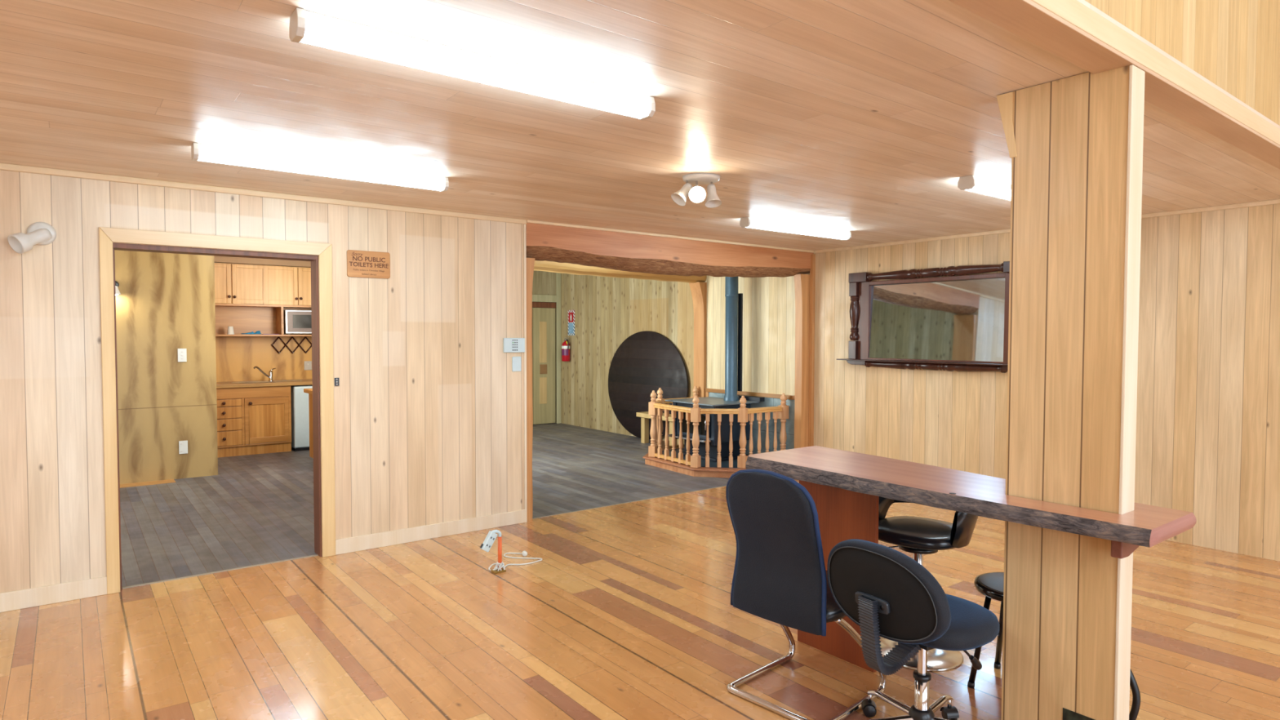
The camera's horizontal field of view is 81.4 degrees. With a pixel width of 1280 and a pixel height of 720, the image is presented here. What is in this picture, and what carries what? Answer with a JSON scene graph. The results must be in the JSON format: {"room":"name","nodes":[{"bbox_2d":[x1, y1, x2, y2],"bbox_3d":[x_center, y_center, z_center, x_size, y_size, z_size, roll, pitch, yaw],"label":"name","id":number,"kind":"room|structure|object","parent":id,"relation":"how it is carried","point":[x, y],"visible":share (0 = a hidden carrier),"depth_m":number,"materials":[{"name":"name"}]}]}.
{"room":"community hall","nodes":[
{"label":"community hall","id":0,"kind":"room"},
{"bbox_2d":[114,249,217,484],"bbox_3d":[-5.749,-0.077,7.199,2.870,2.700,0.120,-1,2,-38],"label":"wall","id":1,"kind":"structure","parent":0,"point":[165,304],"depth_m":7.75,"materials":[{"name":"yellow wood"}]},
{"bbox_2d":[115,280,120,295],"bbox_3d":[-5.226,-0.715,7.401,0.100,0.155,0.160,-1,2,-38],"label":"wall lamp","id":2,"kind":"object","parent":1,"relation":"attached to","point":[117,284],"visible":0.43,"depth_m":7.38,"materials":[{"name":"metal"}]},
{"bbox_2d":[120,479,175,488],"bbox_3d":[-5.261,1.266,7.419,1.060,0.004,0.198,-1,2,-38],"label":"trim","id":3,"kind":"structure","parent":1,"relation":"attached to","point":[168,481],"depth_m":7.58,"materials":[{"name":"brown wood"}]},
{"bbox_2d":[177,348,186,361],"bbox_3d":[-4.818,-0.050,7.832,0.080,0.140,0.013,-1,2,-38],"label":"light switch","id":4,"kind":"object","parent":1,"relation":"attached to","point":[182,353],"visible":1,"depth_m":7.83,"materials":[{"name":"white plastic"}]},
{"bbox_2d":[178,440,187,453],"bbox_3d":[-4.824,0.922,7.862,0.080,0.138,0.013,-1,2,-38],"label":"power socket","id":5,"kind":"object","parent":1,"relation":"attached to","point":[183,445],"visible":1,"depth_m":7.86,"materials":[{"name":"white plastic"}]},
{"bbox_2d":[0,169,524,593],"bbox_3d":[-4.110,0.097,3.659,7.945,2.600,0.120,-1,2,-38],"label":"wall","id":6,"kind":"structure","parent":0,"point":[428,399],"depth_m":5.16,"materials":[{"name":"beige wood"}]},
{"bbox_2d":[7,222,56,253],"bbox_3d":[-3.337,-0.671,4.086,0.109,0.189,0.225,1,2,14],"label":"wall spotlight","id":7,"kind":"object","parent":6,"relation":"attached to","point":[38,233],"visible":1,"depth_m":4.07,"materials":[{"name":"white plastic"}]},
{"bbox_2d":[98,226,335,594],"bbox_3d":[-2.664,0.289,4.786,1.287,2.145,0.170,-1,2,-38],"label":"door frame","id":8,"kind":"structure","parent":6,"relation":"in","point":[322,260],"depth_m":4.73,"materials":[{"name":"brown wood"}]},
{"bbox_2d":[0,509,525,612],"bbox_3d":[-4.075,1.345,3.646,7.935,0.105,0.014,-1,2,-38],"label":"baseboard","id":9,"kind":"structure","parent":6,"relation":"attached to","point":[68,591],"depth_m":5.24,"materials":[{"name":"brown wood"}]},
{"bbox_2d":[334,377,339,386],"bbox_3d":[-2.091,0.151,5.133,0.030,0.056,0.010,-1,2,-38],"label":"light switch","id":10,"kind":"object","parent":6,"relation":"attached to","point":[336,380],"visible":1,"depth_m":5.13,"materials":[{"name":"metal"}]},
{"bbox_2d":[346,249,390,278],"bbox_3d":[-1.910,-0.673,5.241,0.298,0.186,0.013,-1,2,-38],"label":"wooden sign","id":11,"kind":"object","parent":6,"relation":"attached to","point":[360,264],"visible":1,"depth_m":5.23,"materials":[{"name":"brown wood"}]},
{"bbox_2d":[0,163,813,253],"bbox_3d":[-2.653,-1.067,4.645,11.500,0.035,0.030,-1,2,-38],"label":"trim","id":12,"kind":"structure","parent":6,"relation":"attached to","point":[12,167],"depth_m":4.96,"materials":[{"name":"brown wood"}]},
{"bbox_2d":[122,485,726,588],"bbox_3d":[-0.689,1.311,6.337,6.115,0.004,0.020,-1,2,-38],"label":"trim","id":13,"kind":"structure","parent":6,"relation":"attached to","point":[722,486],"depth_m":4.94,"materials":[{"name":"brown wood"}]},
{"bbox_2d":[502,337,524,352],"bbox_3d":[-1.005,-0.118,5.949,0.186,0.116,0.026,-1,2,-38],"label":"alarm keypad","id":14,"kind":"object","parent":6,"relation":"attached to","point":[509,344],"visible":1,"depth_m":5.94,"materials":[{"name":"white plastic"}]},
{"bbox_2d":[511,356,520,371],"bbox_3d":[-0.990,0.032,5.976,0.080,0.120,0.012,-1,2,-38],"label":"blank wall plate","id":15,"kind":"object","parent":6,"relation":"attached to","point":[516,361],"visible":1,"depth_m":5.97,"materials":[{"name":"white plastic"}]},
{"bbox_2d":[523,224,527,522],"bbox_3d":[-0.930,0.113,6.026,0.019,2.420,0.012,-1,2,-38],"label":"trim","id":16,"kind":"structure","parent":6,"relation":"attached to","point":[524,225],"depth_m":6.02,"materials":[{"name":"brown wood"}]},
{"bbox_2d":[525,222,813,277],"bbox_3d":[0.389,-0.982,7.210,3.553,0.324,0.340,-1,2,-38],"label":"beam","id":17,"kind":"structure","parent":6,"relation":"attached to","point":[629,252],"depth_m":6.85,"materials":[{"name":"brown wood"}]},
{"bbox_2d":[215,270,556,424],"bbox_3d":[-3.620,-0.257,11.168,5.590,2.800,0.120,-1,2,-38],"label":"wall","id":18,"kind":"structure","parent":0,"point":[237,357],"depth_m":10.03,"materials":[{"name":"brown wood"}]},
{"bbox_2d":[214,262,311,336],"bbox_3d":[-4.883,-0.774,9.824,1.470,0.920,0.400,-1,2,-38],"label":"upper cabinet","id":19,"kind":"object","parent":18,"relation":"attached to","point":[249,298],"visible":0.83,"depth_m":9.70,"materials":[{"name":"brown wood"}]},
{"bbox_2d":[226,326,234,334],"bbox_3d":[-5.236,-0.378,9.516,0.084,0.102,0.084,-1,2,-38],"label":"cup","id":20,"kind":"object","parent":19,"relation":"in","point":[230,329],"visible":1,"depth_m":9.49,"materials":[{"name":"ceramic"}]},
{"bbox_2d":[241,330,261,333],"bbox_3d":[-5.052,-0.358,9.671,0.240,0.044,0.120,-1,2,-38],"label":"cloth","id":21,"kind":"object","parent":19,"relation":"on","point":[257,331],"visible":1,"depth_m":9.66,"materials":[{"name":"blue fabric"}]},
{"bbox_2d":[213,255,311,267],"bbox_3d":[-4.939,-1.326,9.780,1.610,0.175,0.390,-1,2,-38],"label":"trim","id":22,"kind":"structure","parent":19,"relation":"on","point":[228,260],"depth_m":9.59,"materials":[{"name":"brown wood"}]},
{"bbox_2d":[214,303,311,336],"bbox_3d":[-4.894,-0.519,9.847,1.470,0.409,0.365,-1,2,-38],"label":"open shelf","id":23,"kind":"object","parent":19,"relation":"attached to","point":[268,318],"depth_m":9.81,"materials":[{"name":"brown wood"}]},
{"bbox_2d":[283,310,311,334],"bbox_3d":[-4.574,-0.508,10.087,0.500,0.325,0.339,-1,2,-38],"label":"microwave oven","id":24,"kind":"object","parent":19,"relation":"in","point":[295,322],"visible":0.49,"depth_m":9.89,"materials":[{"name":"metal"}]},
{"bbox_2d":[271,336,311,353],"bbox_3d":[-4.749,-0.204,10.177,0.526,0.233,0.057,-1,2,-38],"label":"peg rack","id":25,"kind":"object","parent":18,"relation":"attached to","point":[291,337],"visible":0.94,"depth_m":10.18,"materials":[{"name":"brown wood"}]},
{"bbox_2d":[303,360,311,369],"bbox_3d":[-4.610,0.077,10.333,0.100,0.124,0.013,-1,2,-38],"label":"power socket","id":26,"kind":"object","parent":18,"relation":"attached to","point":[308,364],"visible":1,"depth_m":10.33,"materials":[{"name":"grey plastic"}]},
{"bbox_2d":[532,272,560,424],"bbox_3d":[-1.649,-0.303,12.635,0.665,2.800,0.090,-1,2,-38],"label":"door","id":27,"kind":"structure","parent":18,"relation":"in","point":[544,398],"depth_m":12.69,"materials":[{"name":"grey wood"}]},
{"bbox_2d":[560,273,693,444],"bbox_3d":[-0.144,-0.256,11.333,0.120,2.800,4.060,-1,2,-38],"label":"wall","id":28,"kind":"structure","parent":0,"point":[608,310],"depth_m":11.78,"materials":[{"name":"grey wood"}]},
{"bbox_2d":[561,337,569,361],"bbox_3d":[-1.250,-0.180,12.539,0.142,0.403,0.149,0,2,9],"label":"fire extinguisher","id":29,"kind":"object","parent":28,"relation":"attached to","point":[566,345],"visible":1,"depth_m":12.48,"materials":[{"name":"red metal"}]},
{"bbox_2d":[568,310,574,335],"bbox_3d":[-1.158,-0.626,12.528,0.015,0.425,0.200,-1,2,-38],"label":"sign","id":30,"kind":"object","parent":28,"relation":"attached to","point":[571,313],"visible":1,"depth_m":12.51,"materials":[{"name":"multicoloured plastic"}]},
{"bbox_2d":[0,0,1279,250],"bbox_3d":[-1.338,-1.074,2.936,11.500,0.100,4.342,-1,2,-38],"label":"ceiling","id":31,"kind":"structure","parent":0,"point":[865,118],"depth_m":3.06,"materials":[{"name":"brown wood"}]},
{"bbox_2d":[191,142,448,191],"bbox_3d":[-1.661,-1.022,4.004,1.290,0.075,0.099,-1,2,-38],"label":"fluorescent light","id":32,"kind":"object","parent":31,"relation":"attached to","point":[199,152],"visible":1,"depth_m":3.92,"materials":[{"name":"white plastic"}]},
{"bbox_2d":[288,7,655,120],"bbox_3d":[-0.481,-0.970,2.522,1.290,0.075,0.099,-1,2,-38],"label":"fluorescent light","id":33,"kind":"object","parent":31,"relation":"attached to","point":[306,27],"visible":1,"depth_m":2.40,"materials":[{"name":"white plastic"}]},
{"bbox_2d":[671,173,721,208],"bbox_3d":[0.329,-0.979,4.322,0.291,0.175,0.220,-1,2,-38],"label":"ceiling spotlight","id":34,"kind":"object","parent":31,"relation":"attached to","point":[697,194],"visible":1,"depth_m":4.29,"materials":[{"name":"white ceramic"}]},
{"bbox_2d":[739,217,851,239],"bbox_3d":[1.327,-1.092,6.221,1.290,0.075,0.099,-1,2,-38],"label":"fluorescent light","id":35,"kind":"object","parent":31,"relation":"attached to","point":[745,222],"visible":1,"depth_m":6.13,"materials":[{"name":"white plastic"}]},
{"bbox_2d":[957,175,1011,200],"bbox_3d":[2.394,-1.038,4.696,1.290,0.075,0.099,-1,2,-38],"label":"fluorescent light","id":36,"kind":"object","parent":31,"relation":"attached to","point":[969,183],"visible":0.49,"depth_m":4.38,"materials":[{"name":"white plastic"}]},
{"bbox_2d":[966,181,1011,200],"bbox_3d":[2.394,-1.023,4.696,1.246,0.038,0.095,-1,2,-38],"label":"diffuser","id":37,"kind":"object","parent":36,"relation":"attached to","point":[987,188],"depth_m":4.42,"materials":[{"name":"white plastic"}]},
{"bbox_2d":[0,422,1279,719],"bbox_3d":[-1.274,1.455,3.301,11.950,0.080,15.700,-1,2,-38],"label":"floor","id":38,"kind":"structure","parent":0,"point":[626,612],"depth_m":3.95,"materials":[{"name":"brown wood"}]},
{"bbox_2d":[216,385,291,457],"bbox_3d":[-5.052,0.764,9.622,0.897,0.858,0.601,-1,2,-38],"label":"base cabinet","id":39,"kind":"object","parent":38,"relation":"on","point":[251,420],"visible":0.86,"depth_m":9.43,"materials":[{"name":"brown wood"}]},
{"bbox_2d":[216,378,312,388],"bbox_3d":[-4.879,0.306,9.755,1.590,0.045,0.605,-1,2,-38],"label":"countertop","id":40,"kind":"structure","parent":39,"relation":"on","point":[305,381],"depth_m":9.49,"materials":[{"name":"brown wood"}]},
{"bbox_2d":[253,366,275,381],"bbox_3d":[-4.908,0.179,9.732,0.060,0.207,0.355,1,2,23],"label":"mixer tap","id":41,"kind":"object","parent":40,"relation":"on","point":[270,372],"visible":1,"depth_m":9.79,"materials":[{"name":"silver metal"}]},
{"bbox_2d":[232,379,301,382],"bbox_3d":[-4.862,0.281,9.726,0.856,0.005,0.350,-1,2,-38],"label":"sink","id":42,"kind":"object","parent":40,"relation":"in","point":[262,381],"visible":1,"depth_m":9.73,"materials":[{"name":"metal"}]},
{"bbox_2d":[232,380,281,382],"bbox_3d":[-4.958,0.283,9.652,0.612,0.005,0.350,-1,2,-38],"label":"basin","id":43,"kind":"object","parent":42,"relation":"in","point":[263,381],"depth_m":9.69,"materials":[{"name":"metal"}]},
{"bbox_2d":[290,384,312,451],"bbox_3d":[-4.473,0.757,10.061,0.500,0.845,0.570,-1,2,-38],"label":"fridge","id":44,"kind":"object","parent":38,"relation":"on","point":[299,399],"visible":0.36,"depth_m":9.75,"materials":[{"name":"white metal"}]},
{"bbox_2d":[303,388,313,457],"bbox_3d":[-3.486,0.784,8.664,0.640,0.890,0.670,-1,2,-38],"label":"base cabinet","id":45,"kind":"object","parent":38,"relation":"on","point":[309,391],"visible":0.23,"depth_m":8.67,"materials":[{"name":"brown wood"}]},
{"bbox_2d":[480,529,506,573],"bbox_3d":[-0.946,1.227,4.764,0.177,0.278,0.080,-1,2,-38],"label":"lamp","id":46,"kind":"object","parent":38,"relation":"on","point":[491,535],"visible":0.99,"depth_m":4.74,"materials":[{"name":"orange metal"}]},
{"bbox_2d":[488,551,542,571],"bbox_3d":[-0.889,1.329,4.993,0.308,0.060,0.388,2,2,39],"label":"extension cord","id":47,"kind":"object","parent":38,"relation":"on","point":[524,553],"visible":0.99,"depth_m":4.96,"materials":[{"name":"white plastic"}]},
{"bbox_2d":[526,257,534,521],"bbox_3d":[-0.982,0.242,6.190,0.088,2.150,0.296,-1,2,-38],"label":"timber post","id":48,"kind":"object","parent":38,"relation":"on","point":[530,261],"visible":0.36,"depth_m":6.06,"materials":[{"name":"brown wood"}]},
{"bbox_2d":[608,330,688,439],"bbox_3d":[0.082,0.366,10.886,0.032,1.580,1.880,1,1,-38],"label":"round table","id":49,"kind":"object","parent":38,"relation":"on","point":[646,362],"visible":0.83,"depth_m":10.92,"materials":[{"name":"black wood"}]},
{"bbox_2d":[635,411,677,445],"bbox_3d":[0.304,0.966,10.288,0.250,0.430,0.850,-1,2,-38],"label":"bench","id":50,"kind":"object","parent":38,"relation":"on","point":[644,415],"visible":0.53,"depth_m":10.47,"materials":[{"name":"brown wood"}]},
{"bbox_2d":[643,447,746,477],"bbox_3d":[0.777,1.193,8.678,1.137,0.088,1.810,-1,2,-38],"label":"plinth","id":51,"kind":"object","parent":38,"relation":"on","point":[713,471],"visible":0.29,"depth_m":8.20,"materials":[{"name":"wood"}]},
{"bbox_2d":[688,281,706,397],"bbox_3d":[0.740,0.105,9.593,0.135,2.200,0.195,-1,2,-38],"label":"timber post","id":52,"kind":"object","parent":38,"relation":"on","point":[699,289],"visible":0.64,"depth_m":9.56,"materials":[{"name":"brown wood"}]},
{"bbox_2d":[533,260,706,283],"bbox_3d":[-0.592,-1.037,8.530,3.500,0.171,0.190,-1,2,-38],"label":"beam","id":53,"kind":"structure","parent":52,"relation":"on","point":[540,265],"depth_m":8.57,"materials":[{"name":"brown wood"}]},
{"bbox_2d":[665,276,764,462],"bbox_3d":[0.864,-0.207,8.778,0.840,2.701,0.860,-1,2,-38],"label":"wood stove","id":54,"kind":"object","parent":38,"relation":"on","point":[734,300],"visible":0.73,"depth_m":8.73,"materials":[{"name":"grey metal"}]},
{"bbox_2d":[648,386,788,468],"bbox_3d":[0.757,0.755,8.709,1.096,0.784,1.604,-1,2,-38],"label":"railing","id":55,"kind":"object","parent":38,"relation":"on","point":[656,406],"visible":0.94,"depth_m":8.25,"materials":[{"name":"brown wood"}]},
{"bbox_2d":[793,274,809,448],"bbox_3d":[1.780,0.160,8.186,0.190,2.190,0.096,-1,2,-38],"label":"timber post","id":56,"kind":"object","parent":38,"relation":"on","point":[802,282],"visible":0.84,"depth_m":8.14,"materials":[{"name":"brown wood"}]},
{"bbox_2d":[725,468,886,719],"bbox_3d":[0.683,0.927,3.146,0.574,0.996,0.495,-2,3,-44],"label":"chair","id":57,"kind":"object","parent":38,"relation":"on","point":[780,575],"visible":0.96,"depth_m":2.96,"materials":[{"name":"blue fabric"}]},
{"bbox_2d":[826,538,999,719],"bbox_3d":[1.054,1.042,2.789,0.628,0.791,0.546,-1,2,-30],"label":"chair","id":58,"kind":"object","parent":38,"relation":"on","point":[886,592],"visible":1,"depth_m":2.64,"materials":[{"name":"black plastic"}]},
{"bbox_2d":[878,496,978,671],"bbox_3d":[1.361,0.988,3.602,0.565,0.845,0.502,2,3,44],"label":"bar stool","id":59,"kind":"object","parent":38,"relation":"on","point":[917,535],"visible":0.33,"depth_m":3.46,"materials":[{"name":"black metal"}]},
{"bbox_2d":[745,445,1196,672],"bbox_3d":[1.274,0.962,3.225,0.607,0.921,1.813,-1,2,-38],"label":"bar table","id":60,"kind":"object","parent":38,"relation":"on","point":[846,487],"visible":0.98,"depth_m":3.18,"materials":[{"name":"brown wood"}]},
{"bbox_2d":[967,572,1004,688],"bbox_3d":[1.638,1.196,3.223,0.356,0.458,0.356,-1,2,-38],"label":"round stool","id":61,"kind":"object","parent":38,"relation":"on","point":[990,584],"visible":0.37,"depth_m":3.23,"materials":[{"name":"black plastic"}]},
{"bbox_2d":[996,64,1145,719],"bbox_3d":[1.545,0.215,2.741,0.109,2.448,0.462,-1,2,-38],"label":"support post","id":62,"kind":"object","parent":38,"relation":"on","point":[1074,143],"visible":1,"depth_m":2.66,"materials":[{"name":"brown wood"}]},
{"bbox_2d":[1128,669,1140,719],"bbox_3d":[1.688,1.223,2.797,0.096,0.433,0.333,-1,2,-22],"label":"hose","id":63,"kind":"object","parent":38,"relation":"on","point":[1135,705],"visible":0.43,"depth_m":2.66,"materials":[{"name":"rubber"}]},
{"bbox_2d":[704,278,706,388],"bbox_3d":[0.817,-0.202,9.790,0.240,2.800,0.040,-1,2,-38],"label":"wall","id":64,"kind":"structure","parent":0,"point":[706,278],"depth_m":9.81,"materials":[{"name":"beige wood"}]},
{"bbox_2d":[706,204,1279,560],"bbox_3d":[4.426,-1.232,4.969,0.120,5.200,11.540,-1,2,-38],"label":"wall","id":65,"kind":"structure","parent":0,"point":[1207,440],"depth_m":5.60,"materials":[{"name":"brown wood"}]},
{"bbox_2d":[705,388,795,399],"bbox_3d":[1.328,0.407,8.923,0.030,0.045,1.570,-1,2,-38],"label":"trim","id":66,"kind":"structure","parent":65,"relation":"attached to","point":[712,390],"depth_m":8.84,"materials":[{"name":"brown wood"}]},
{"bbox_2d":[708,391,795,454],"bbox_3d":[1.330,0.829,8.946,0.014,0.800,1.460,-1,2,-38],"label":"wall","id":67,"kind":"structure","parent":65,"relation":"attached to","point":[768,402],"depth_m":8.68,"materials":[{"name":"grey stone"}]},
{"bbox_2d":[808,253,815,446],"bbox_3d":[1.886,0.050,8.173,0.043,2.410,0.041,-1,2,-38],"label":"batten","id":68,"kind":"object","parent":65,"relation":"attached to","point":[812,272],"visible":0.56,"depth_m":8.15,"materials":[{"name":"brown wood"}]},
{"bbox_2d":[836,261,1009,373],"bbox_3d":[2.723,-0.384,6.990,0.154,0.969,2.020,-1,2,-38],"label":"mirror","id":69,"kind":"object","parent":65,"relation":"attached to","point":[953,322],"visible":0.77,"depth_m":7.01,"materials":[{"name":"mirror"}]},
{"bbox_2d":[836,358,1008,365],"bbox_3d":[2.720,0.021,7.002,0.148,0.012,2.020,-1,2,-38],"label":"shelf","id":70,"kind":"object","parent":69,"relation":"attached to","point":[904,362],"depth_m":7.02,"materials":[{"name":"brown wood"}]},
{"bbox_2d":[868,277,1004,361],"bbox_3d":[2.761,-0.371,7.019,0.040,0.745,1.390,-1,2,-38],"label":"mirror glass","id":71,"kind":"object","parent":69,"relation":"on","point":[926,319],"depth_m":6.97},
{"bbox_2d":[813,199,1279,253],"bbox_3d":[3.184,-1.120,6.473,0.018,0.030,4.192,-1,2,-38],"label":"trim","id":72,"kind":"structure","parent":65,"relation":"attached to","point":[1276,201],"depth_m":6.47,"materials":[{"name":"brown wood"}]},
{"bbox_2d":[1084,0,1279,125],"bbox_3d":[-0.030,-2.348,1.196,11.500,2.730,0.058,-1,2,-38],"label":"wall","id":73,"kind":"structure","parent":0,"point":[1234,45],"depth_m":3.07,"materials":[{"name":"brown wood"}]},
{"bbox_2d":[948,0,1279,168],"bbox_3d":[-0.046,-0.957,1.260,11.500,0.013,0.125,-1,2,-38],"label":"ceiling beam","id":74,"kind":"structure","parent":73,"relation":"attached to","point":[1025,19],"depth_m":2.45,"materials":[{"name":"brown wood"}]},
{"bbox_2d":[1031,0,1279,145],"bbox_3d":[-0.011,-1.000,1.213,11.500,0.076,0.015,-1,2,-38],"label":"trim","id":75,"kind":"structure","parent":73,"relation":"attached to","point":[1073,11],"depth_m":2.58,"materials":[{"name":"brown wood"}]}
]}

